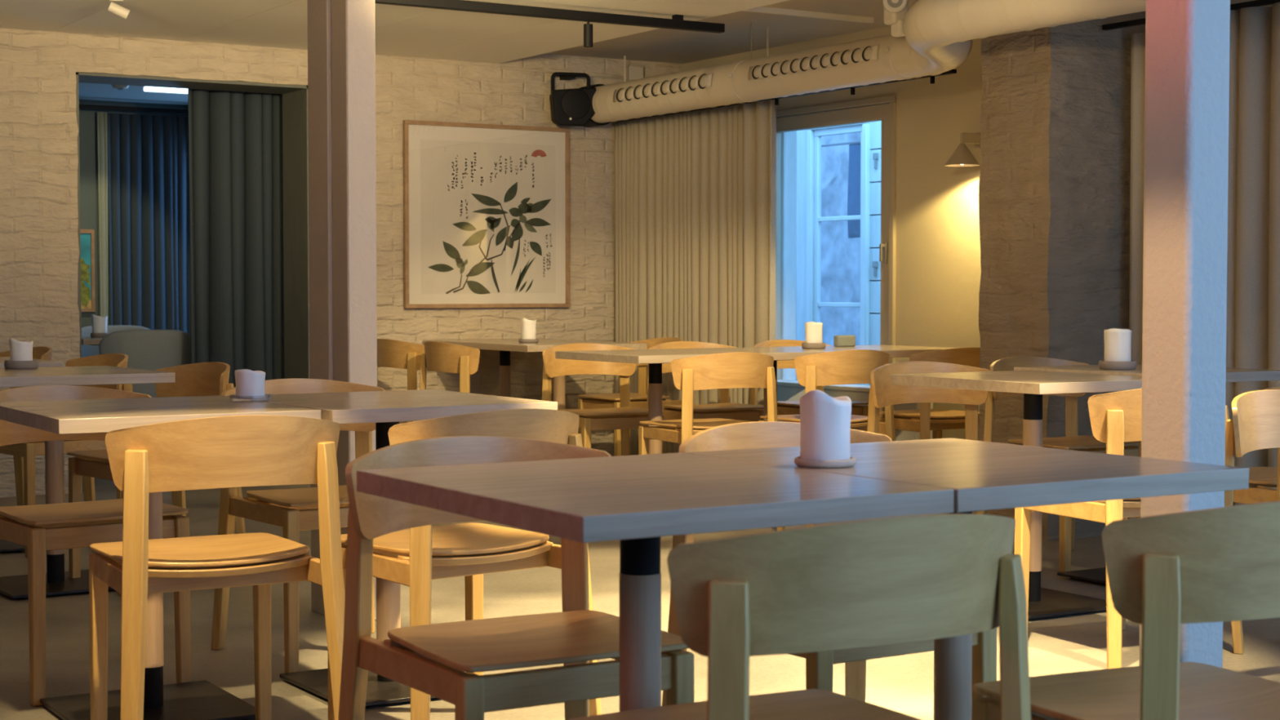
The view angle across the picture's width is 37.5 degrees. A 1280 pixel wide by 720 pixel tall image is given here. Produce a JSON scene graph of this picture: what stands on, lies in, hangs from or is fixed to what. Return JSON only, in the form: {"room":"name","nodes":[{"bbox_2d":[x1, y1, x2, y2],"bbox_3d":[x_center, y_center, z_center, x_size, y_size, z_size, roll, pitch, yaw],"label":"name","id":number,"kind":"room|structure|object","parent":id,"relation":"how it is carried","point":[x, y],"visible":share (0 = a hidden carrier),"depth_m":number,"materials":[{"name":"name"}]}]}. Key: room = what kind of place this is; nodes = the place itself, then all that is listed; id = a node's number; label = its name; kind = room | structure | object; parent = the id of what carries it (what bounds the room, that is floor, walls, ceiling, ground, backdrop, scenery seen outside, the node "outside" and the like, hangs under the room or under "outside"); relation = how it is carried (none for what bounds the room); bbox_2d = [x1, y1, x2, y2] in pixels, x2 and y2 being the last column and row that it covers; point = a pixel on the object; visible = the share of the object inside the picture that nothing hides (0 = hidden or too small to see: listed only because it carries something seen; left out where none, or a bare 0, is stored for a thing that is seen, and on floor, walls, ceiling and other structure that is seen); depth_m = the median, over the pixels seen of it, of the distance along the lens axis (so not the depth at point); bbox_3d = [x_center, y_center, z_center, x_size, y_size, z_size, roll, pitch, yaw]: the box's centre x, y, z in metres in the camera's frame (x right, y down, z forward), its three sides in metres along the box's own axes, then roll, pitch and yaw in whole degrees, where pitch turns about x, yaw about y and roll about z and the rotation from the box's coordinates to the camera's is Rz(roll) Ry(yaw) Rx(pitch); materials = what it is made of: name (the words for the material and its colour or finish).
{"room":"restaurant dining room","nodes":[
{"label":"restaurant dining room","id":0,"kind":"room"},
{"bbox_2d":[78,82,187,105],"bbox_3d":[-3.282,-1.666,10.576,4.900,0.225,1.930,-1,3,-32],"label":"ceiling","id":1,"kind":"structure","parent":0,"point":[89,91],"depth_m":11.25,"materials":[{"name":"grey"}]},
{"bbox_2d":[79,104,188,114],"bbox_3d":[-2.720,-1.541,11.758,1.900,0.025,0.030,-1,3,-32],"label":"rail","id":2,"kind":"object","parent":1,"relation":"attached to","point":[81,106],"visible":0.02,"depth_m":11.51,"materials":[{"name":"black metal"}]},
{"bbox_2d":[142,86,187,93],"bbox_3d":[-2.629,-1.531,10.630,0.340,0.050,0.060,-1,3,-32],"label":"lamp","id":3,"kind":"object","parent":1,"relation":"attached to","point":[153,89],"visible":0.4,"depth_m":10.58,"materials":[{"name":"beige plastic"}]},
{"bbox_2d":[187,88,284,386],"bbox_3d":[-2.179,-0.473,10.421,0.681,2.142,0.147,-1,3,-32],"label":"curtain","id":4,"kind":"object","parent":1,"relation":"hanging from","point":[235,138],"visible":0.61,"depth_m":10.33,"materials":[{"name":"fabric"}]},
{"bbox_2d":[79,99,188,327],"bbox_3d":[-3.767,-0.659,11.390,4.700,2.500,0.100,-1,3,-32],"label":"wall","id":5,"kind":"structure","parent":0,"point":[87,117],"depth_m":11.57,"materials":[{"name":"grey paint"}]},
{"bbox_2d":[80,229,95,311],"bbox_3d":[-3.621,-0.542,11.405,0.640,0.505,0.033,-1,3,-32],"label":"painting","id":6,"kind":"object","parent":5,"relation":"attached to","point":[87,236],"visible":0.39,"depth_m":11.55,"materials":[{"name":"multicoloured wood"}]},
{"bbox_2d":[96,111,107,324],"bbox_3d":[-3.296,-0.481,11.578,0.061,2.070,0.052,-1,3,-32],"label":"curtain","id":7,"kind":"object","parent":5,"relation":"hanging from","point":[101,117],"visible":0.69,"depth_m":11.54,"materials":[{"name":"beige fabric"}]},
{"bbox_2d":[106,112,191,335],"bbox_3d":[-2.799,-0.495,11.957,1.166,2.070,0.098,-1,3,-32],"label":"curtain","id":8,"kind":"object","parent":5,"relation":"hanging from","point":[153,163],"visible":0.37,"depth_m":11.74,"materials":[{"name":"fabric"}]},
{"bbox_2d":[0,27,681,497],"bbox_3d":[-3.660,-0.545,9.054,9.817,2.470,0.380,-1,3,-32],"label":"wall","id":9,"kind":"structure","parent":0,"point":[40,304],"depth_m":10.25,"materials":[{"name":"brick"}]},
{"bbox_2d":[76,71,309,493],"bbox_3d":[-2.373,-0.406,9.884,1.256,2.108,0.350,-1,3,-32],"label":"trim","id":10,"kind":"structure","parent":9,"relation":"attached to","point":[295,97],"depth_m":10.13,"materials":[{"name":"grey paint"}]},
{"bbox_2d":[403,120,570,308],"bbox_3d":[-0.846,-0.805,10.558,1.035,1.024,0.027,-1,3,-32],"label":"framed print","id":11,"kind":"object","parent":9,"relation":"attached to","point":[486,206],"visible":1,"depth_m":10.55,"materials":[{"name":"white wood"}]},
{"bbox_2d":[549,71,595,126],"bbox_3d":[-0.399,-1.475,10.704,0.258,0.309,0.231,-1,2,-18],"label":"loudspeaker","id":12,"kind":"object","parent":9,"relation":"attached to","point":[568,107],"visible":1,"depth_m":10.60,"materials":[{"name":"black plastic"}]},
{"bbox_2d":[560,88,590,119],"bbox_3d":[-0.361,-1.440,10.600,0.170,0.170,0.006,-1,2,-18],"label":"grille","id":13,"kind":"object","parent":12,"relation":"attached to","point":[575,102],"depth_m":10.60,"materials":[{"name":"black"}]},
{"bbox_2d":[626,66,643,81],"bbox_3d":[-0.032,-1.651,11.037,0.100,0.130,0.045,-1,3,-32],"label":"junction box","id":14,"kind":"object","parent":9,"relation":"attached to","point":[633,73],"visible":0.44,"depth_m":11.01,"materials":[{"name":"beige paint"}]},
{"bbox_2d":[0,477,1279,719],"bbox_3d":[-1.234,0.819,6.162,10.800,0.060,14.300,-1,3,-32],"label":"floor","id":15,"kind":"structure","parent":0,"point":[904,684],"depth_m":5.47,"materials":[{"name":"concrete"}]},
{"bbox_2d":[0,356,62,551],"bbox_3d":[-2.655,0.373,7.381,0.600,0.740,0.700,-1,3,-32],"label":"cafe table","id":16,"kind":"object","parent":15,"relation":"on","point":[5,546],"visible":0.38,"depth_m":7.30,"materials":[{"name":"black wood"}]},
{"bbox_2d":[0,346,66,506],"bbox_3d":[-2.862,0.325,8.358,0.487,0.761,0.508,-2,3,-40],"label":"dining chair","id":17,"kind":"object","parent":15,"relation":"on","point":[42,353],"visible":0.18,"depth_m":8.65,"materials":[{"name":"brown wood"}]},
{"bbox_2d":[0,353,133,557],"bbox_3d":[-2.278,0.360,7.446,0.487,0.761,0.508,-2,3,-40],"label":"dining chair","id":18,"kind":"object","parent":15,"relation":"on","point":[28,451],"visible":0.3,"depth_m":7.30,"materials":[{"name":"brown wood"}]},
{"bbox_2d":[0,365,175,599],"bbox_3d":[-2.001,0.408,6.450,0.600,0.740,0.700,-1,3,-34],"label":"cafe table","id":19,"kind":"object","parent":15,"relation":"on","point":[58,581],"visible":0.66,"depth_m":6.39,"materials":[{"name":"black wood"}]},
{"bbox_2d":[4,360,39,369],"bbox_3d":[-2.170,0.016,6.620,0.116,0.030,0.116,-1,3,-32],"label":"dish","id":20,"kind":"object","parent":19,"relation":"on","point":[8,364],"visible":0.96,"depth_m":6.57,"materials":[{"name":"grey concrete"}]},
{"bbox_2d":[8,338,33,360],"bbox_3d":[-2.170,-0.031,6.618,0.082,0.091,0.077,-1,3,-32],"label":"pillar candle","id":21,"kind":"object","parent":20,"relation":"on","point":[19,350],"visible":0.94,"depth_m":6.59,"materials":[{"name":"white wax"}]},
{"bbox_2d":[81,335,103,345],"bbox_3d":[-3.046,0.236,11.025,0.600,0.740,0.700,-1,3,-32],"label":"cafe table","id":22,"kind":"object","parent":15,"relation":"on","point":[86,340],"visible":0.05,"depth_m":10.59,"materials":[{"name":"black wood"}]},
{"bbox_2d":[90,333,108,337],"bbox_3d":[-3.128,-0.144,10.924,0.104,0.026,0.104,-1,3,-32],"label":"dish","id":23,"kind":"object","parent":22,"relation":"on","point":[92,335],"visible":0.93,"depth_m":10.88,"materials":[{"name":"brown concrete"}]},
{"bbox_2d":[91,314,107,333],"bbox_3d":[-3.128,-0.205,10.921,0.091,0.120,0.087,-1,3,-32],"label":"pillar candle","id":24,"kind":"object","parent":23,"relation":"on","point":[99,323],"visible":1,"depth_m":10.88,"materials":[{"name":"white wax"}]},
{"bbox_2d":[0,385,191,706],"bbox_3d":[-1.452,0.456,4.900,0.508,0.761,0.487,-2,3,-36],"label":"dining chair","id":25,"kind":"object","parent":15,"relation":"on","point":[42,528],"visible":0.69,"depth_m":4.82,"materials":[{"name":"brown wood"}]},
{"bbox_2d":[81,324,150,357],"bbox_3d":[-3.129,0.194,11.366,0.518,0.798,0.497,-1,2,-28],"label":"upholstered chair","id":26,"kind":"object","parent":15,"relation":"on","point":[86,350],"visible":0.07,"depth_m":11.46,"materials":[{"name":"grey fabric"}]},
{"bbox_2d":[98,329,191,397],"bbox_3d":[-2.762,0.226,10.508,0.518,0.798,0.497,-1,2,-24],"label":"upholstered chair","id":27,"kind":"object","parent":15,"relation":"on","point":[145,349],"visible":0.4,"depth_m":10.29,"materials":[{"name":"grey fabric"}]},
{"bbox_2d":[67,361,245,596],"bbox_3d":[-1.680,0.394,6.547,0.487,0.761,0.508,-2,3,-41],"label":"dining chair","id":28,"kind":"object","parent":15,"relation":"on","point":[200,379],"visible":0.37,"depth_m":6.56,"materials":[{"name":"brown wood"}]},
{"bbox_2d":[0,395,320,719],"bbox_3d":[-1.177,0.480,4.529,0.600,0.740,0.700,-1,3,-31],"label":"cafe table","id":29,"kind":"object","parent":15,"relation":"on","point":[203,700],"visible":0.61,"depth_m":4.50,"materials":[{"name":"black"}]},
{"bbox_2d":[229,394,271,401],"bbox_3d":[-0.979,0.095,4.742,0.103,0.014,0.103,-1,3,-32],"label":"dish","id":30,"kind":"object","parent":29,"relation":"on","point":[233,397],"visible":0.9,"depth_m":4.70,"materials":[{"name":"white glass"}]},
{"bbox_2d":[234,368,265,395],"bbox_3d":[-0.979,0.059,4.740,0.078,0.074,0.074,-1,3,-32],"label":"pillar candle","id":31,"kind":"object","parent":30,"relation":"on","point":[248,382],"visible":0.95,"depth_m":4.71,"materials":[{"name":"white wax"}]},
{"bbox_2d":[88,414,344,719],"bbox_3d":[-0.933,0.486,4.086,0.508,0.761,0.487,-1,2,-30],"label":"dining chair","id":32,"kind":"object","parent":15,"relation":"on","point":[252,450],"visible":1,"depth_m":3.94,"materials":[{"name":"brown wood"}]},
{"bbox_2d":[210,377,385,673],"bbox_3d":[-0.884,0.441,5.279,0.508,0.761,0.487,-1,3,-33],"label":"dining chair","id":33,"kind":"object","parent":15,"relation":"on","point":[295,510],"visible":0.41,"depth_m":5.28,"materials":[{"name":"brown wood"}]},
{"bbox_2d":[306,0,333,615],"bbox_3d":[-0.995,-0.344,5.878,0.016,2.285,0.160,-1,3,-32],"label":"column","id":34,"kind":"structure","parent":15,"relation":"on","point":[319,13],"depth_m":5.86,"materials":[{"name":"beige paint"}]},
{"bbox_2d":[330,0,377,620],"bbox_3d":[-0.921,-0.343,5.864,0.097,2.285,0.287,-1,3,-32],"label":"column","id":35,"kind":"structure","parent":15,"relation":"on","point":[353,21],"depth_m":5.74,"materials":[{"name":"beige paint"}]},
{"bbox_2d":[226,389,557,706],"bbox_3d":[-0.645,0.469,4.830,0.600,0.740,0.700,-1,3,-32],"label":"cafe table","id":36,"kind":"object","parent":15,"relation":"on","point":[386,409],"visible":0.39,"depth_m":4.74,"materials":[{"name":"black"}]},
{"bbox_2d":[377,338,425,422],"bbox_3d":[-1.143,0.265,9.971,0.487,0.761,0.508,-2,3,-36],"label":"dining chair","id":37,"kind":"object","parent":15,"relation":"on","point":[393,353],"visible":0.39,"depth_m":9.72,"materials":[{"name":"brown wood"}]},
{"bbox_2d":[419,341,479,393],"bbox_3d":[-0.825,0.284,9.462,0.487,0.761,0.508,-2,3,-36],"label":"dining chair","id":38,"kind":"object","parent":15,"relation":"on","point":[442,357],"visible":0.43,"depth_m":9.23,"materials":[{"name":"brown wood"}]},
{"bbox_2d":[327,408,601,719],"bbox_3d":[-0.414,0.479,4.267,0.508,0.761,0.487,-2,3,-38],"label":"dining chair","id":39,"kind":"object","parent":15,"relation":"on","point":[412,557],"visible":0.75,"depth_m":4.13,"materials":[{"name":"brown wood"}]},
{"bbox_2d":[422,337,577,397],"bbox_3d":[-0.738,0.262,10.322,0.700,0.740,0.600,-1,3,-32],"label":"cafe table","id":40,"kind":"object","parent":15,"relation":"on","point":[504,356],"visible":0.16,"depth_m":10.29,"materials":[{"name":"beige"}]},
{"bbox_2d":[337,435,693,719],"bbox_3d":[-0.203,0.522,3.128,0.508,0.761,0.487,-1,2,-30],"label":"dining chair","id":41,"kind":"object","parent":15,"relation":"on","point":[433,660],"visible":0.66,"depth_m":3.13,"materials":[{"name":"brown wood"}]},
{"bbox_2d":[472,340,646,408],"bbox_3d":[-0.420,0.281,9.813,0.700,0.740,0.600,-1,3,-32],"label":"cafe table","id":42,"kind":"object","parent":15,"relation":"on","point":[558,381],"visible":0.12,"depth_m":9.74,"materials":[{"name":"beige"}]},
{"bbox_2d":[518,338,538,342],"bbox_3d":[-0.580,-0.100,9.829,0.104,0.020,0.104,-1,3,-32],"label":"dish","id":43,"kind":"object","parent":42,"relation":"on","point":[521,340],"visible":1,"depth_m":9.79,"materials":[{"name":"beige ceramic"}]},
{"bbox_2d":[520,318,536,338],"bbox_3d":[-0.580,-0.160,9.826,0.085,0.118,0.080,-1,3,-32],"label":"pillar candle","id":44,"kind":"object","parent":43,"relation":"on","point":[528,327],"visible":1,"depth_m":9.79,"materials":[{"name":"white wax"}]},
{"bbox_2d":[542,342,664,455],"bbox_3d":[-0.172,0.308,8.830,0.508,0.761,0.487,-1,2,-27],"label":"dining chair","id":45,"kind":"object","parent":15,"relation":"on","point":[624,418],"visible":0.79,"depth_m":8.93,"materials":[{"name":"brown wood"}]},
{"bbox_2d":[577,337,682,456],"bbox_3d":[-0.031,0.263,10.021,0.487,0.761,0.508,-1,3,-32],"label":"dining chair","id":46,"kind":"object","parent":15,"relation":"on","point":[602,400],"visible":0.44,"depth_m":10.02,"materials":[{"name":"brown wood"}]},
{"bbox_2d":[555,348,733,454],"bbox_3d":[0.068,0.335,8.377,0.620,0.740,0.700,-1,3,-32],"label":"cafe table","id":47,"kind":"object","parent":15,"relation":"on","point":[655,358],"visible":0.41,"depth_m":8.34,"materials":[{"name":"brown wood"}]},
{"bbox_2d":[356,452,954,711],"bbox_3d":[0.000,0.545,2.792,0.600,0.740,0.700,-1,3,-32],"label":"cafe table","id":48,"kind":"object","parent":15,"relation":"on","point":[636,500],"visible":1,"depth_m":2.68,"materials":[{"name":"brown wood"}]},
{"bbox_2d":[646,341,763,421],"bbox_3d":[0.324,0.295,9.164,0.508,0.761,0.487,-1,2,-28],"label":"dining chair","id":49,"kind":"object","parent":15,"relation":"on","point":[725,409],"visible":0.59,"depth_m":9.18,"materials":[{"name":"brown wood"}]},
{"bbox_2d":[638,351,785,530],"bbox_3d":[0.283,0.340,7.961,0.508,0.761,0.487,-1,2,-29],"label":"dining chair","id":50,"kind":"object","parent":15,"relation":"on","point":[735,369],"visible":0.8,"depth_m":7.75,"materials":[{"name":"brown wood"}]},
{"bbox_2d":[672,346,849,420],"bbox_3d":[0.602,0.323,8.713,0.620,0.740,0.700,-1,3,-32],"label":"cafe table","id":51,"kind":"object","parent":15,"relation":"on","point":[779,353],"visible":0.12,"depth_m":8.68,"materials":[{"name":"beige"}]},
{"bbox_2d":[801,342,825,349],"bbox_3d":[0.814,-0.067,8.844,0.112,0.028,0.112,-1,3,-32],"label":"dish","id":52,"kind":"object","parent":51,"relation":"on","point":[805,345],"visible":1,"depth_m":8.80,"materials":[{"name":"beige ceramic"}]},
{"bbox_2d":[804,321,822,342],"bbox_3d":[0.814,-0.124,8.841,0.087,0.112,0.083,-1,3,-32],"label":"pillar candle","id":53,"kind":"object","parent":52,"relation":"on","point":[813,331],"visible":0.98,"depth_m":8.81,"materials":[{"name":"white wax"}]},
{"bbox_2d":[568,513,1031,719],"bbox_3d":[0.189,0.551,2.374,0.508,0.761,0.487,-1,2,-29],"label":"dining chair","id":54,"kind":"object","parent":15,"relation":"on","point":[878,581],"visible":1,"depth_m":2.14,"materials":[{"name":"brown wood"}]},
{"bbox_2d":[749,339,868,416],"bbox_3d":[0.848,0.283,9.491,0.508,0.761,0.487,-1,3,-32],"label":"dining chair","id":55,"kind":"object","parent":15,"relation":"on","point":[784,407],"visible":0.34,"depth_m":9.52,"materials":[{"name":"brown wood"}]},
{"bbox_2d":[759,349,895,526],"bbox_3d":[0.816,0.328,8.293,0.508,0.761,0.487,-1,2,-29],"label":"dining chair","id":56,"kind":"object","parent":15,"relation":"on","point":[851,366],"visible":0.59,"depth_m":8.06,"materials":[{"name":"brown wood"}]},
{"bbox_2d":[662,421,996,706],"bbox_3d":[0.351,0.508,3.494,0.508,0.761,0.487,-1,3,-32],"label":"dining chair","id":57,"kind":"object","parent":15,"relation":"on","point":[757,434],"visible":0.15,"depth_m":3.52,"materials":[{"name":"brown wood"}]},
{"bbox_2d":[777,379,933,440],"bbox_3d":[0.899,0.381,10.075,0.150,0.520,1.920,-1,3,-32],"label":"radiator","id":58,"kind":"object","parent":15,"relation":"on","point":[787,390],"visible":0.14,"depth_m":9.68,"materials":[{"name":"white"}]},
{"bbox_2d":[777,379,870,391],"bbox_3d":[0.899,0.311,10.073,0.150,0.380,1.920,-1,3,-32],"label":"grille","id":59,"kind":"object","parent":58,"relation":"attached to","point":[783,385],"depth_m":9.84,"materials":[{"name":"white"}]},
{"bbox_2d":[789,344,955,416],"bbox_3d":[1.134,0.310,9.046,0.620,0.740,0.700,-1,3,-32],"label":"cafe table","id":60,"kind":"object","parent":15,"relation":"on","point":[895,351],"visible":0.11,"depth_m":8.81,"materials":[{"name":"black wood"}]},
{"bbox_2d":[833,335,855,346],"bbox_3d":[0.991,-0.092,9.136,0.110,0.056,0.040,-1,3,-32],"label":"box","id":61,"kind":"object","parent":60,"relation":"on","point":[838,340],"visible":1,"depth_m":9.11,"materials":[{"name":"beige paper"}]},
{"bbox_2d":[866,360,991,514],"bbox_3d":[1.085,0.393,6.569,0.508,0.761,0.487,-1,2,-24],"label":"dining chair","id":62,"kind":"object","parent":15,"relation":"on","point":[882,393],"visible":0.34,"depth_m":6.76,"materials":[{"name":"brown wood"}]},
{"bbox_2d":[879,346,979,439],"bbox_3d":[1.345,0.316,8.600,0.508,0.761,0.487,-1,2,-30],"label":"dining chair","id":63,"kind":"object","parent":15,"relation":"on","point":[922,420],"visible":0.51,"depth_m":8.40,"materials":[{"name":"brown wood"}]},
{"bbox_2d":[684,438,1248,719],"bbox_3d":[0.515,0.533,3.108,0.600,0.740,0.700,-1,3,-32],"label":"cafe table","id":64,"kind":"object","parent":15,"relation":"on","point":[982,475],"visible":0.62,"depth_m":2.95,"materials":[{"name":"black wood"}]},
{"bbox_2d":[794,456,856,468],"bbox_3d":[0.293,0.161,2.988,0.098,0.013,0.098,-1,3,-32],"label":"dish","id":65,"kind":"object","parent":64,"relation":"on","point":[852,461],"visible":0.78,"depth_m":2.95,"materials":[{"name":"grey ceramic"}]},
{"bbox_2d":[799,389,851,460],"bbox_3d":[0.293,0.103,2.985,0.086,0.116,0.081,-1,3,-32],"label":"pillar candle","id":66,"kind":"object","parent":65,"relation":"on","point":[824,420],"visible":0.96,"depth_m":2.95,"materials":[{"name":"white wax"}]},
{"bbox_2d":[890,370,1142,619],"bbox_3d":[1.262,0.422,6.066,0.600,0.740,0.700,-1,3,-31],"label":"cafe table","id":67,"kind":"object","parent":15,"relation":"on","point":[1043,602],"visible":0.68,"depth_m":6.03,"materials":[{"name":"black"}]},
{"bbox_2d":[977,355,1138,572],"bbox_3d":[1.587,0.374,7.066,0.508,0.761,0.487,-1,2,-30],"label":"dining chair","id":68,"kind":"object","parent":15,"relation":"on","point":[1071,441],"visible":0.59,"depth_m":7.12,"materials":[{"name":"brown wood"}]},
{"bbox_2d":[971,500,1279,719],"bbox_3d":[0.751,0.543,2.574,0.508,0.761,0.487,-1,2,-24],"label":"dining chair","id":69,"kind":"object","parent":15,"relation":"on","point":[1165,572],"visible":0.95,"depth_m":2.33,"materials":[{"name":"brown wood"}]},
{"bbox_2d":[1013,388,1244,668],"bbox_3d":[1.370,0.439,5.352,0.508,0.761,0.487,-1,2,-29],"label":"dining chair","id":70,"kind":"object","parent":15,"relation":"on","point":[1115,418],"visible":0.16,"depth_m":5.10,"materials":[{"name":"brown wood"}]},
{"bbox_2d":[1013,363,1279,583],"bbox_3d":[1.763,0.400,6.558,0.600,0.740,0.700,-1,3,-32],"label":"cafe table","id":71,"kind":"object","parent":15,"relation":"on","point":[1233,375],"visible":0.2,"depth_m":6.47,"materials":[{"name":"black wood"}]},
{"bbox_2d":[1098,360,1136,370],"bbox_3d":[1.638,0.018,6.471,0.126,0.030,0.126,-1,3,-32],"label":"dish","id":72,"kind":"object","parent":71,"relation":"on","point":[1103,365],"visible":0.97,"depth_m":6.42,"materials":[{"name":"beige ceramic"}]},
{"bbox_2d":[1103,328,1131,361],"bbox_3d":[1.638,-0.046,6.467,0.098,0.125,0.093,-1,3,-32],"label":"pillar candle","id":73,"kind":"object","parent":72,"relation":"on","point":[1117,342],"visible":0.94,"depth_m":6.43,"materials":[{"name":"white wax"}]},
{"bbox_2d":[1138,0,1230,667],"bbox_3d":[1.063,-0.261,3.677,0.117,2.285,0.122,-1,3,-32],"label":"column","id":74,"kind":"structure","parent":15,"relation":"on","point":[1187,91],"depth_m":3.63,"materials":[{"name":"grey paint"}]},
{"bbox_2d":[1224,389,1279,506],"bbox_3d":[1.736,0.465,4.660,0.508,0.761,0.487,-1,2,-30],"label":"dining chair","id":75,"kind":"object","parent":15,"relation":"on","point":[1255,424],"visible":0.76,"depth_m":4.79,"materials":[{"name":"brown wood"}]},
{"bbox_2d":[1225,2,1279,505],"bbox_3d":[2.456,-0.295,6.971,0.164,2.045,0.632,-1,3,-32],"label":"curtain","id":76,"kind":"object","parent":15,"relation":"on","point":[1253,249],"visible":0.59,"depth_m":7.09,"materials":[{"name":"beige fabric"}]},
{"bbox_2d":[1232,386,1279,504],"bbox_3d":[1.941,0.425,5.708,0.508,0.761,0.487,-1,3,-32],"label":"dining chair","id":77,"kind":"object","parent":15,"relation":"on","point":[1264,482],"visible":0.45,"depth_m":5.55,"materials":[{"name":"brown wood"}]},
{"bbox_2d":[544,0,918,63],"bbox_3d":[-0.569,-1.575,4.346,10.300,0.140,10.870,-1,3,-32],"label":"ceiling","id":78,"kind":"structure","parent":0,"point":[659,45],"depth_m":9.95,"materials":[{"name":"beige paint"}]},
{"bbox_2d":[611,26,956,122],"bbox_3d":[0.626,-1.504,9.722,0.027,0.405,2.970,-1,3,-32],"label":"rail","id":79,"kind":"object","parent":78,"relation":"attached to","point":[952,71],"visible":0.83,"depth_m":9.60,"materials":[{"name":"black"}]},
{"bbox_2d":[614,105,742,455],"bbox_3d":[0.263,-0.382,10.477,0.141,1.955,1.302,-1,3,-33],"label":"curtain","id":80,"kind":"object","parent":79,"relation":"hanging from","point":[678,178],"visible":0.56,"depth_m":10.41,"materials":[{"name":"beige fabric"}]},
{"bbox_2d":[742,99,776,404],"bbox_3d":[0.634,-0.356,9.782,0.074,1.955,0.251,-1,3,-32],"label":"curtain","id":81,"kind":"object","parent":79,"relation":"hanging from","point":[759,117],"visible":0.61,"depth_m":9.74,"materials":[{"name":"beige fabric"}]},
{"bbox_2d":[742,6,874,22],"bbox_3d":[0.768,-1.671,9.093,0.900,0.025,0.025,-1,3,-32],"label":"trim","id":82,"kind":"structure","parent":78,"relation":"attached to","point":[761,9],"depth_m":9.12,"materials":[{"name":"white"}]},
{"bbox_2d":[579,0,1146,127],"bbox_3d":[2.106,-1.372,6.251,0.708,0.408,10.459,-1,2,-28],"label":"ventilation duct","id":83,"kind":"object","parent":78,"relation":"hanging from","point":[939,34],"visible":0.98,"depth_m":8.63,"materials":[{"name":"beige metal"}]},
{"bbox_2d":[882,0,908,36],"bbox_3d":[1.101,-1.522,8.127,0.109,0.250,0.153,0,2,11],"label":"spotlight","id":84,"kind":"object","parent":78,"relation":"attached to","point":[895,11],"visible":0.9,"depth_m":8.11,"materials":[{"name":"beige plastic"}]},
{"bbox_2d":[681,0,1272,440],"bbox_3d":[3.183,-0.460,6.782,0.200,2.450,10.750,-1,3,-32],"label":"wall","id":85,"kind":"structure","parent":0,"point":[938,259],"depth_m":9.35,"materials":[{"name":"beige paint"}]},
{"bbox_2d":[775,94,896,386],"bbox_3d":[1.066,-0.572,10.135,0.255,1.640,1.195,-1,3,-32],"label":"window","id":86,"kind":"structure","parent":85,"relation":"in","point":[883,108],"depth_m":10.10,"materials":[{"name":"beige paint"}]},
{"bbox_2d":[944,132,979,166],"bbox_3d":[1.556,-1.005,8.959,0.233,0.165,0.166,-1,3,-32],"label":"wall lamp","id":87,"kind":"object","parent":85,"relation":"attached to","point":[962,156],"visible":0.83,"depth_m":8.92,"materials":[{"name":"beige metal"}]},
{"bbox_2d":[977,11,1145,541],"bbox_3d":[1.877,-0.479,7.975,0.823,2.417,0.443,-1,3,-32],"label":"column","id":88,"kind":"structure","parent":85,"relation":"attached to","point":[1055,131],"depth_m":7.72,"materials":[{"name":"brick"}]},
{"bbox_2d":[1102,0,1279,30],"bbox_3d":[3.253,-1.297,5.974,0.505,0.032,4.360,-1,3,-32],"label":"rail","id":89,"kind":"object","parent":85,"relation":"attached to","point":[1256,2],"visible":0.26,"depth_m":7.13,"materials":[{"name":"black metal"}]},
{"bbox_2d":[1128,32,1145,519],"bbox_3d":[2.177,-0.308,7.519,0.154,2.030,0.528,-1,2,-23],"label":"curtain","id":90,"kind":"object","parent":89,"relation":"hanging from","point":[1138,40],"visible":0.03,"depth_m":7.69,"materials":[{"name":"beige fabric"}]},
{"bbox_3d":[2.284,-0.199,-0.172,10.300,2.450,0.100,-1,3,-32],"label":"wall","id":91,"kind":"structure","parent":0,"visible":0},
{"bbox_2d":[107,0,129,19],"bbox_3d":[-2.282,-1.534,8.259,0.096,0.085,0.060,-1,2,-17],"label":"spotlight","id":92,"kind":"object","parent":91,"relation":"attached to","point":[114,8],"visible":1,"depth_m":8.24,"materials":[{"name":"beige plastic"}]},
{"bbox_2d":[0,0,789,63],"bbox_3d":[-1.403,-1.422,3.875,8.157,0.020,10.745,-1,3,-32],"label":"ceiling","id":93,"kind":"structure","parent":91,"relation":"attached to","point":[405,31],"depth_m":8.99,"materials":[{"name":"white paint"}]},
{"bbox_2d":[375,0,724,33],"bbox_3d":[-1.119,-1.532,7.919,3.550,0.063,0.045,-1,3,-32],"label":"track","id":94,"kind":"object","parent":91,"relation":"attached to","point":[677,22],"visible":0.94,"depth_m":8.38,"materials":[{"name":"black metal"}]},
{"bbox_3d":[3.355,0.722,13.925,7.590,0.050,12.000,-1,3,-32],"label":"ground","id":95,"kind":"structure","parent":0,"visible":0},
{"bbox_2d":[795,120,881,385],"bbox_3d":[1.708,-0.826,12.011,0.050,3.187,6.600,-1,3,-32],"label":"wall","id":96,"kind":"structure","parent":95,"relation":"on","point":[875,126],"depth_m":12.32,"materials":[{"name":"white paint"}]},
{"bbox_2d":[821,141,860,146],"bbox_3d":[1.377,-1.444,12.583,0.015,0.016,1.040,-1,3,-32],"label":"rod","id":97,"kind":"object","parent":96,"relation":"attached to","point":[852,142],"visible":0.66,"depth_m":12.63,"materials":[{"name":"grey plastic"}]},
{"bbox_2d":[847,142,860,238],"bbox_3d":[1.441,-1.129,12.515,0.030,0.635,0.219,-1,3,-32],"label":"hanging cloth","id":98,"kind":"object","parent":97,"relation":"hanging from","point":[854,171],"visible":0.65,"depth_m":12.52,"materials":[{"name":"fabric"}]},
{"bbox_2d":[806,122,878,385],"bbox_3d":[1.340,-0.653,12.555,0.085,1.880,0.760,-1,3,-32],"label":"window","id":99,"kind":"structure","parent":96,"relation":"in","point":[814,219],"depth_m":12.67,"materials":[{"name":"white paint"}]},
{"bbox_2d":[821,132,861,384],"bbox_3d":[1.811,-0.500,13.788,0.416,2.481,3.572,-1,3,-32],"label":"wall","id":100,"kind":"structure","parent":95,"relation":"on","point":[840,254],"depth_m":14.03,"materials":[{"name":"stone"}]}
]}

